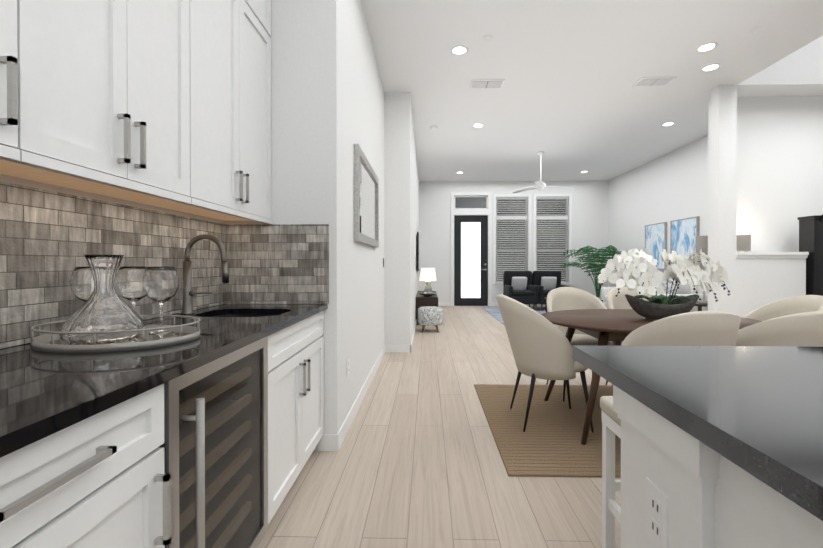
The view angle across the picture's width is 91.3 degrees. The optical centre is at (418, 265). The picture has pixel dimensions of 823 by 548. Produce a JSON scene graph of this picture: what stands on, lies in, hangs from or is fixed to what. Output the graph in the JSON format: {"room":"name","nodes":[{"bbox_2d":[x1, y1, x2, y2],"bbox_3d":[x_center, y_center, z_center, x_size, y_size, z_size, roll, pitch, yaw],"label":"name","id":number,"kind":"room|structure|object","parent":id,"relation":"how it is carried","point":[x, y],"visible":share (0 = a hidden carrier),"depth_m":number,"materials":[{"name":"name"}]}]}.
{"room":"dining room and living room","nodes":[
{"label":"dining room and living room","id":0,"kind":"room"},
{"bbox_2d":[0,0,418,449],"bbox_3d":[-0.755,-0.548,4.288,1.260,3.350,13.700,0,0,1],"label":"wall","id":1,"kind":"structure","parent":0,"point":[332,102],"depth_m":2.63,"materials":[{"name":"paint"}]},
{"bbox_2d":[0,0,55,159],"bbox_3d":[-1.087,-1.240,0.641,0.292,1.925,0.720,0,0,1],"label":"upper cabinet","id":2,"kind":"object","parent":1,"relation":"attached to","point":[27,27],"depth_m":0.96,"materials":[{"name":"white wood"}]},
{"bbox_2d":[0,0,203,203],"bbox_3d":[-1.073,-1.243,1.281,0.292,1.925,0.800,0,0,1],"label":"upper cabinet","id":3,"kind":"object","parent":1,"relation":"attached to","point":[166,104],"depth_m":1.30,"materials":[{"name":"white wood"}]},
{"bbox_2d":[0,181,328,348],"bbox_3d":[-0.919,0.003,0.358,0.646,0.484,4.230,0,0,1],"label":"tile backsplash","id":4,"kind":"structure","parent":1,"relation":"attached to","point":[49,240],"depth_m":1.69,"materials":[{"name":"tile"}]},
{"bbox_2d":[148,0,271,219],"bbox_3d":[-1.056,-1.247,2.013,0.292,1.925,0.906,0,0,1],"label":"upper cabinet","id":5,"kind":"object","parent":1,"relation":"attached to","point":[237,41],"depth_m":2.02,"materials":[{"name":"white wood"}]},
{"bbox_2d":[347,357,348,375],"bbox_3d":[-0.488,0.704,2.797,0.006,0.116,0.074,0,0,1],"label":"outlet","id":6,"kind":"object","parent":1,"relation":"attached to","point":[348,366],"visible":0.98,"depth_m":2.80,"materials":[{"name":"white plastic"}]},
{"bbox_2d":[331,344,385,450],"bbox_3d":[-0.474,1.079,3.827,0.035,0.100,2.741,0,0,1],"label":"baseboard","id":7,"kind":"structure","parent":1,"relation":"attached to","point":[337,439],"depth_m":2.99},
{"bbox_2d":[354,144,378,246],"bbox_3d":[-0.454,-0.555,3.666,0.033,0.730,1.270,0,0,1],"label":"mirror","id":8,"kind":"object","parent":1,"relation":"attached to","point":[366,205],"visible":1,"depth_m":3.44,"materials":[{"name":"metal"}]},
{"bbox_2d":[410,319,416,352],"bbox_3d":[-0.032,1.058,8.018,0.011,0.100,5.681,0,0,1],"label":"baseboard","id":9,"kind":"structure","parent":1,"relation":"attached to","point":[412,339],"depth_m":6.02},
{"bbox_2d":[417,232,419,270],"bbox_3d":[-0.003,-0.269,8.373,0.051,0.750,1.300,0,0,1],"label":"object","id":10,"kind":"structure","parent":1,"relation":"attached to","point":[418,252],"depth_m":7.72,"materials":[{"name":"black metal"}]},
{"bbox_2d":[257,306,620,547],"bbox_3d":[2.414,1.157,4.223,7.600,0.060,13.700,0,0,1],"label":"floor","id":11,"kind":"structure","parent":0,"point":[415,461],"depth_m":2.15,"materials":[{"name":"brown wood"}]},
{"bbox_2d":[0,368,211,547],"bbox_3d":[-0.895,0.711,0.672,0.674,0.868,0.713,0,0,1],"label":"base cabinet","id":12,"kind":"object","parent":11,"relation":"on","point":[211,436],"depth_m":0.84,"materials":[{"name":"white wood"}]},
{"bbox_2d":[0,304,327,447],"bbox_3d":[-0.922,0.284,0.358,0.638,0.074,4.228,0,0,1],"label":"countertop","id":13,"kind":"structure","parent":12,"relation":"on","point":[39,390],"depth_m":0.96,"materials":[{"name":"black stone"}]},
{"bbox_2d":[30,315,199,352],"bbox_3d":[-0.959,0.213,1.300,0.472,0.058,0.373,0,0,1],"label":"tray","id":14,"kind":"object","parent":13,"relation":"on","point":[51,341],"visible":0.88,"depth_m":1.19,"materials":[{"name":"silver metal"}]},
{"bbox_2d":[70,267,93,301],"bbox_3d":[-1.113,0.118,1.369,0.110,0.228,0.110,0,0,1],"label":"wine glass","id":15,"kind":"object","parent":14,"relation":"on","point":[82,284],"visible":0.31,"depth_m":1.32,"materials":[{"name":"clear glass"}]},
{"bbox_2d":[59,255,145,343],"bbox_3d":[-0.995,0.100,1.276,0.217,0.266,0.214,0,0,1],"label":"decanter","id":16,"kind":"object","parent":14,"relation":"on","point":[104,307],"visible":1,"depth_m":1.24,"materials":[{"name":"clear glass"}]},
{"bbox_2d":[115,266,146,310],"bbox_3d":[-1.011,0.118,1.431,0.110,0.228,0.110,0,0,1],"label":"wine glass","id":17,"kind":"object","parent":14,"relation":"on","point":[128,283],"visible":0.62,"depth_m":1.39,"materials":[{"name":"clear glass"}]},
{"bbox_2d":[142,266,179,333],"bbox_3d":[-0.887,0.118,1.388,0.110,0.228,0.110,0,0,1],"label":"wine glass","id":18,"kind":"object","parent":14,"relation":"on","point":[160,286],"visible":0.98,"depth_m":1.35,"materials":[{"name":"clear glass"}]},
{"bbox_2d":[180,234,229,313],"bbox_3d":[-1.049,0.043,1.981,0.238,0.392,0.060,0,0,1],"label":"faucet","id":19,"kind":"object","parent":13,"relation":"on","point":[188,294],"visible":1,"depth_m":1.97,"materials":[{"name":"metal"}]},
{"bbox_2d":[192,328,291,547],"bbox_3d":[-0.881,0.708,1.292,0.674,0.868,0.742,0,0,1],"label":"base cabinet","id":20,"kind":"object","parent":11,"relation":"on","point":[252,382],"depth_m":1.45,"materials":[{"name":"white wood"}]},
{"bbox_2d":[216,308,327,484],"bbox_3d":[-0.864,0.704,2.012,0.674,0.868,0.915,0,0,1],"label":"base cabinet","id":21,"kind":"object","parent":11,"relation":"on","point":[307,338],"depth_m":2.14,"materials":[{"name":"white wood"}]},
{"bbox_2d":[416,291,437,324],"bbox_3d":[0.181,0.846,8.324,0.418,0.520,1.800,0,0,1],"label":"side table","id":22,"kind":"object","parent":11,"relation":"on","point":[422,301],"visible":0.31,"depth_m":7.43,"materials":[{"name":"brown wood"}]},
{"bbox_2d":[419,268,435,291],"bbox_3d":[0.193,0.322,8.121,0.340,0.530,0.340,0,0,1],"label":"light","id":23,"kind":"object","parent":22,"relation":"on","point":[427,275],"visible":0.9,"depth_m":8.01,"materials":[{"name":"fabric"}]},
{"bbox_2d":[419,292,436,295],"bbox_3d":[0.183,0.549,7.703,0.350,0.080,0.350,0,0,1],"label":"bowl","id":24,"kind":"object","parent":22,"relation":"on","point":[427,293],"visible":1,"depth_m":7.62,"materials":[{"name":"ceramic"}]},
{"bbox_2d":[418,306,442,332],"bbox_3d":[0.203,0.911,6.824,0.420,0.405,0.420,0,0,1],"label":"ottoman","id":25,"kind":"object","parent":11,"relation":"on","point":[430,315],"visible":1,"depth_m":6.66,"materials":[{"name":"fabric"}]},
{"bbox_2d":[482,307,545,325],"bbox_3d":[2.802,1.100,8.495,2.380,0.009,3.860,0,0,1],"label":"area rug","id":26,"kind":"object","parent":11,"relation":"on","point":[494,312],"visible":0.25,"depth_m":9.51,"materials":[{"name":"blue fabric"}]},
{"bbox_2d":[503,271,538,310],"bbox_3d":[2.527,0.615,9.981,0.700,0.946,0.842,0,0,1],"label":"armchair","id":27,"kind":"object","parent":26,"relation":"on","point":[519,286],"visible":0.85,"depth_m":10.00,"materials":[{"name":"grey fabric"}]},
{"bbox_2d":[532,271,568,310],"bbox_3d":[3.256,0.615,9.964,0.700,0.946,0.842,0,0,1],"label":"armchair","id":28,"kind":"object","parent":26,"relation":"on","point":[546,282],"visible":0.65,"depth_m":10.05,"materials":[{"name":"grey fabric"}]},
{"bbox_2d":[474,384,620,477],"bbox_3d":[1.769,1.127,2.948,2.530,0.011,1.620,0,0,1],"label":"jute rug","id":29,"kind":"object","parent":11,"relation":"on","point":[547,443],"visible":0.46,"depth_m":2.72,"materials":[{"name":"beige wicker"}]},
{"bbox_2d":[496,294,593,432],"bbox_3d":[0.882,0.666,2.926,0.632,0.912,0.526,0,0,1],"label":"dining chair","id":30,"kind":"object","parent":29,"relation":"on","point":[541,347],"visible":0.98,"depth_m":2.72,"materials":[{"name":"beige fabric"}]},
{"bbox_2d":[546,287,612,400],"bbox_3d":[1.419,0.662,3.606,0.526,0.912,0.632,0,0,1],"label":"dining chair","id":31,"kind":"object","parent":29,"relation":"on","point":[565,298],"visible":0.21,"depth_m":3.75,"materials":[{"name":"beige fabric"}]},
{"bbox_2d":[606,287,653,384],"bbox_3d":[1.969,0.662,3.593,0.526,0.912,0.632,0,0,1],"label":"dining chair","id":32,"kind":"object","parent":29,"relation":"on","point":[619,301],"visible":0.1,"depth_m":3.80,"materials":[{"name":"beige fabric"}]},
{"bbox_2d":[541,309,761,444],"bbox_3d":[1.649,0.753,2.919,1.500,0.738,1.200,0,0,1],"label":"dining table","id":33,"kind":"object","parent":29,"relation":"on","point":[603,326],"visible":0.44,"depth_m":2.71,"materials":[{"name":"brown wood"}]},
{"bbox_2d":[597,247,730,319],"bbox_3d":[1.760,0.122,2.882,0.905,0.523,0.546,0,0,1],"label":"orchid arrangement","id":34,"kind":"object","parent":33,"relation":"on","point":[638,271],"visible":1,"depth_m":2.79,"materials":[{"name":"white plant"}]},
{"bbox_2d":[615,311,740,434],"bbox_3d":[1.407,0.670,2.192,0.526,0.912,0.632,0,0,1],"label":"dining chair","id":35,"kind":"object","parent":29,"relation":"on","point":[708,328],"visible":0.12,"depth_m":1.94,"materials":[{"name":"beige fabric"}]},
{"bbox_2d":[736,311,822,346],"bbox_3d":[1.947,0.670,2.179,0.526,0.912,0.632,0,0,1],"label":"dining chair","id":36,"kind":"object","parent":29,"relation":"on","point":[804,329],"visible":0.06,"depth_m":1.95,"materials":[{"name":"beige fabric"}]},
{"bbox_2d":[743,295,822,320],"bbox_3d":[2.555,0.666,2.867,0.632,0.912,0.526,0,0,1],"label":"dining chair","id":37,"kind":"object","parent":29,"relation":"on","point":[796,304],"visible":0.08,"depth_m":2.99,"materials":[{"name":"beige fabric"}]},
{"bbox_2d":[560,245,620,299],"bbox_3d":[4.151,0.312,9.566,1.506,1.575,1.656,0,0,1],"label":"palm plant","id":38,"kind":"object","parent":11,"relation":"on","point":[612,252],"visible":0.79,"depth_m":9.42,"materials":[{"name":"green plant"}]},
{"bbox_2d":[600,396,620,547],"bbox_3d":[0.904,0.829,1.416,0.380,0.625,0.380,0,0,1],"label":"stool","id":39,"kind":"object","parent":11,"relation":"on","point":[611,484],"visible":0.23,"depth_m":1.56,"materials":[{"name":"white wood"}]},
{"bbox_2d":[601,278,707,311],"bbox_3d":[4.466,0.679,7.775,0.940,0.860,2.300,0,0,1],"label":"sofa","id":40,"kind":"object","parent":11,"relation":"on","point":[684,290],"visible":0.08,"depth_m":6.91,"materials":[{"name":"white fabric"}]},
{"bbox_2d":[695,301,707,310],"bbox_3d":[4.338,0.843,6.098,0.500,0.550,0.500,0,0,1],"label":"end table","id":41,"kind":"object","parent":11,"relation":"on","point":[700,305],"visible":0.1,"depth_m":5.87,"materials":[{"name":"brown wood"}]},
{"bbox_2d":[695,236,707,302],"bbox_3d":[4.328,0.062,6.094,0.220,1.010,0.220,0,0,1],"label":"light","id":42,"kind":"object","parent":41,"relation":"on","point":[701,242],"visible":0.67,"depth_m":6.04,"materials":[{"name":"silver metal"}]},
{"bbox_2d":[613,389,822,547],"bbox_3d":[0.900,0.720,-0.410,0.913,0.861,2.770,0,0,1],"label":"kitchen island","id":43,"kind":"object","parent":11,"relation":"on","point":[676,493],"depth_m":0.72,"materials":[{"name":"white wood"}]},
{"bbox_2d":[573,345,822,524],"bbox_3d":[1.045,0.269,-0.298,1.227,0.038,3.004,0,0,1],"label":"island countertop","id":44,"kind":"structure","parent":43,"relation":"on","point":[758,408],"depth_m":0.75,"materials":[{"name":"grey stone"}]},
{"bbox_2d":[798,214,822,295],"bbox_3d":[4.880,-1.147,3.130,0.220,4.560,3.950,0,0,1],"label":"cabinet","id":45,"kind":"object","parent":11,"relation":"on","point":[811,235],"visible":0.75,"depth_m":4.91,"materials":[{"name":"black wood"}]},
{"bbox_2d":[419,181,607,305],"bbox_3d":[2.517,-0.582,10.874,5.500,3.350,0.160,0,0,1],"label":"wall","id":46,"kind":"structure","parent":0,"point":[589,213],"depth_m":10.80,"materials":[{"name":"paint"}]},
{"bbox_2d":[438,302,449,305],"bbox_3d":[0.463,1.043,10.842,0.805,0.100,0.011,0,0,1],"label":"baseboard","id":47,"kind":"structure","parent":46,"relation":"attached to","point":[439,303],"depth_m":10.83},
{"bbox_2d":[451,192,491,305],"bbox_3d":[1.421,-0.440,10.890,1.097,3.065,0.180,0,0,1],"label":"door frame","id":48,"kind":"structure","parent":46,"relation":"attached to","point":[471,260],"depth_m":10.86,"materials":[{"name":"white wood"}]},
{"bbox_2d":[492,302,545,305],"bbox_3d":[3.506,1.044,10.772,3.068,0.100,0.011,0,0,1],"label":"baseboard","id":49,"kind":"structure","parent":46,"relation":"attached to","point":[493,303],"depth_m":10.78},
{"bbox_2d":[492,194,572,286],"bbox_3d":[3.056,-0.666,10.816,2.130,2.491,0.170,0,0,1],"label":"window","id":50,"kind":"structure","parent":46,"relation":"in","point":[527,218],"depth_m":10.79,"materials":[{"name":"clear glass"}]},
{"bbox_2d":[496,197,527,281],"bbox_3d":[2.516,-0.689,10.826,0.848,2.288,0.050,0,0,1],"label":"window blinds","id":51,"kind":"object","parent":50,"relation":"attached to","point":[511,198],"visible":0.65,"depth_m":10.82,"materials":[{"name":"grey plastic"}]},
{"bbox_2d":[536,197,568,281],"bbox_3d":[3.591,-0.689,10.802,0.858,2.288,0.050,0,0,1],"label":"window blinds","id":52,"kind":"object","parent":50,"relation":"attached to","point":[552,198],"visible":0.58,"depth_m":10.79,"materials":[{"name":"grey plastic"}]},
{"bbox_2d":[361,0,822,181],"bbox_3d":[2.414,-3.648,4.199,7.600,2.850,13.700,0,0,1],"label":"ceiling","id":53,"kind":"structure","parent":0,"point":[570,101],"depth_m":4.69,"materials":[{"name":"paint"}]},
{"bbox_2d":[450,45,467,54],"bbox_3d":[0.414,-2.205,4.088,0.176,0.035,0.174,0,0,1],"label":"recessed light","id":54,"kind":"object","parent":53,"relation":"in","point":[458,49],"depth_m":4.15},
{"bbox_2d":[472,123,483,127],"bbox_3d":[0.938,-2.216,6.327,0.173,0.035,0.185,0,0,1],"label":"recessed light","id":55,"kind":"object","parent":53,"relation":"in","point":[477,125],"depth_m":6.41,"materials":[{"name":"white"}]},
{"bbox_2d":[469,79,504,88],"bbox_3d":[0.830,-2.209,4.865,0.397,0.035,0.253,0,0,1],"label":"air vent","id":56,"kind":"object","parent":53,"relation":"in","point":[499,83],"depth_m":4.89,"materials":[{"name":"white metal"}]},
{"bbox_2d":[483,35,492,40],"bbox_3d":[0.669,-2.203,3.869,0.086,0.035,0.087,0,0,1],"label":"smoke detector","id":57,"kind":"object","parent":53,"relation":"in","point":[487,37],"depth_m":3.91,"materials":[{"name":"white plastic"}]},
{"bbox_2d":[513,151,572,193],"bbox_3d":[2.540,-1.862,7.931,1.138,0.760,1.210,0,0,1],"label":"ceiling fan","id":58,"kind":"object","parent":53,"relation":"hanging from","point":[540,185],"visible":1,"depth_m":7.97,"materials":[{"name":"white metal"}]},
{"bbox_2d":[632,77,676,86],"bbox_3d":[2.813,-2.208,4.811,0.409,0.035,0.248,0,0,1],"label":"air vent","id":59,"kind":"object","parent":53,"relation":"in","point":[644,81],"depth_m":4.84,"materials":[{"name":"white metal"}]},
{"bbox_2d":[661,122,674,125],"bbox_3d":[3.883,-2.216,6.258,0.175,0.035,0.138,0,0,1],"label":"recessed light","id":60,"kind":"object","parent":53,"relation":"in","point":[667,123],"depth_m":6.34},
{"bbox_2d":[695,42,717,51],"bbox_3d":[2.889,-2.204,4.032,0.182,0.035,0.170,0,0,1],"label":"recessed light","id":61,"kind":"object","parent":53,"relation":"in","point":[708,46],"depth_m":4.08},
{"bbox_2d":[700,63,720,71],"bbox_3d":[3.230,-2.206,4.453,0.181,0.035,0.183,0,0,1],"label":"recessed light","id":62,"kind":"object","parent":53,"relation":"in","point":[713,66],"depth_m":4.51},
{"bbox_2d":[608,135,707,286],"bbox_3d":[5.082,-0.568,8.229,0.150,3.350,5.550,0,0,1],"label":"wall","id":63,"kind":"structure","parent":0,"point":[670,186],"depth_m":8.36,"materials":[{"name":"paint"}]},
{"bbox_2d":[645,222,666,269],"bbox_3d":[4.988,-0.395,8.462,0.045,0.960,0.750,0,0,1],"label":"picture frame","id":64,"kind":"object","parent":63,"relation":"attached to","point":[656,239],"visible":0.69,"depth_m":8.37,"materials":[{"name":"blue paper"}]},
{"bbox_2d":[670,216,699,258],"bbox_3d":[4.966,-0.390,7.518,0.045,0.960,0.780,0,0,1],"label":"picture frame","id":65,"kind":"object","parent":63,"relation":"attached to","point":[684,232],"visible":0.52,"depth_m":7.49,"materials":[{"name":"blue paper"}]},
{"bbox_2d":[708,85,822,316],"bbox_3d":[4.927,-0.553,5.187,2.420,3.350,0.540,0,0,1],"label":"wall","id":66,"kind":"structure","parent":0,"point":[765,172],"depth_m":5.30,"materials":[{"name":"paint"}]},
{"bbox_2d":[737,235,750,251],"bbox_3d":[4.146,-0.278,5.146,0.168,0.220,0.168,0,0,1],"label":"light","id":67,"kind":"object","parent":66,"relation":"on","point":[743,243],"visible":0.75,"depth_m":5.08,"materials":[{"name":"beige fabric"}]},
{"label":"outside","id":68,"kind":"structure","parent":0,"visible":0},
{"bbox_2d":[455,197,565,280],"bbox_3d":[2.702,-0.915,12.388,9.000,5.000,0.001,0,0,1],"label":"window blinds","id":69,"kind":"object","parent":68,"point":[478,204],"depth_m":12.38,"materials":[{"name":"grey plastic"}]}
]}

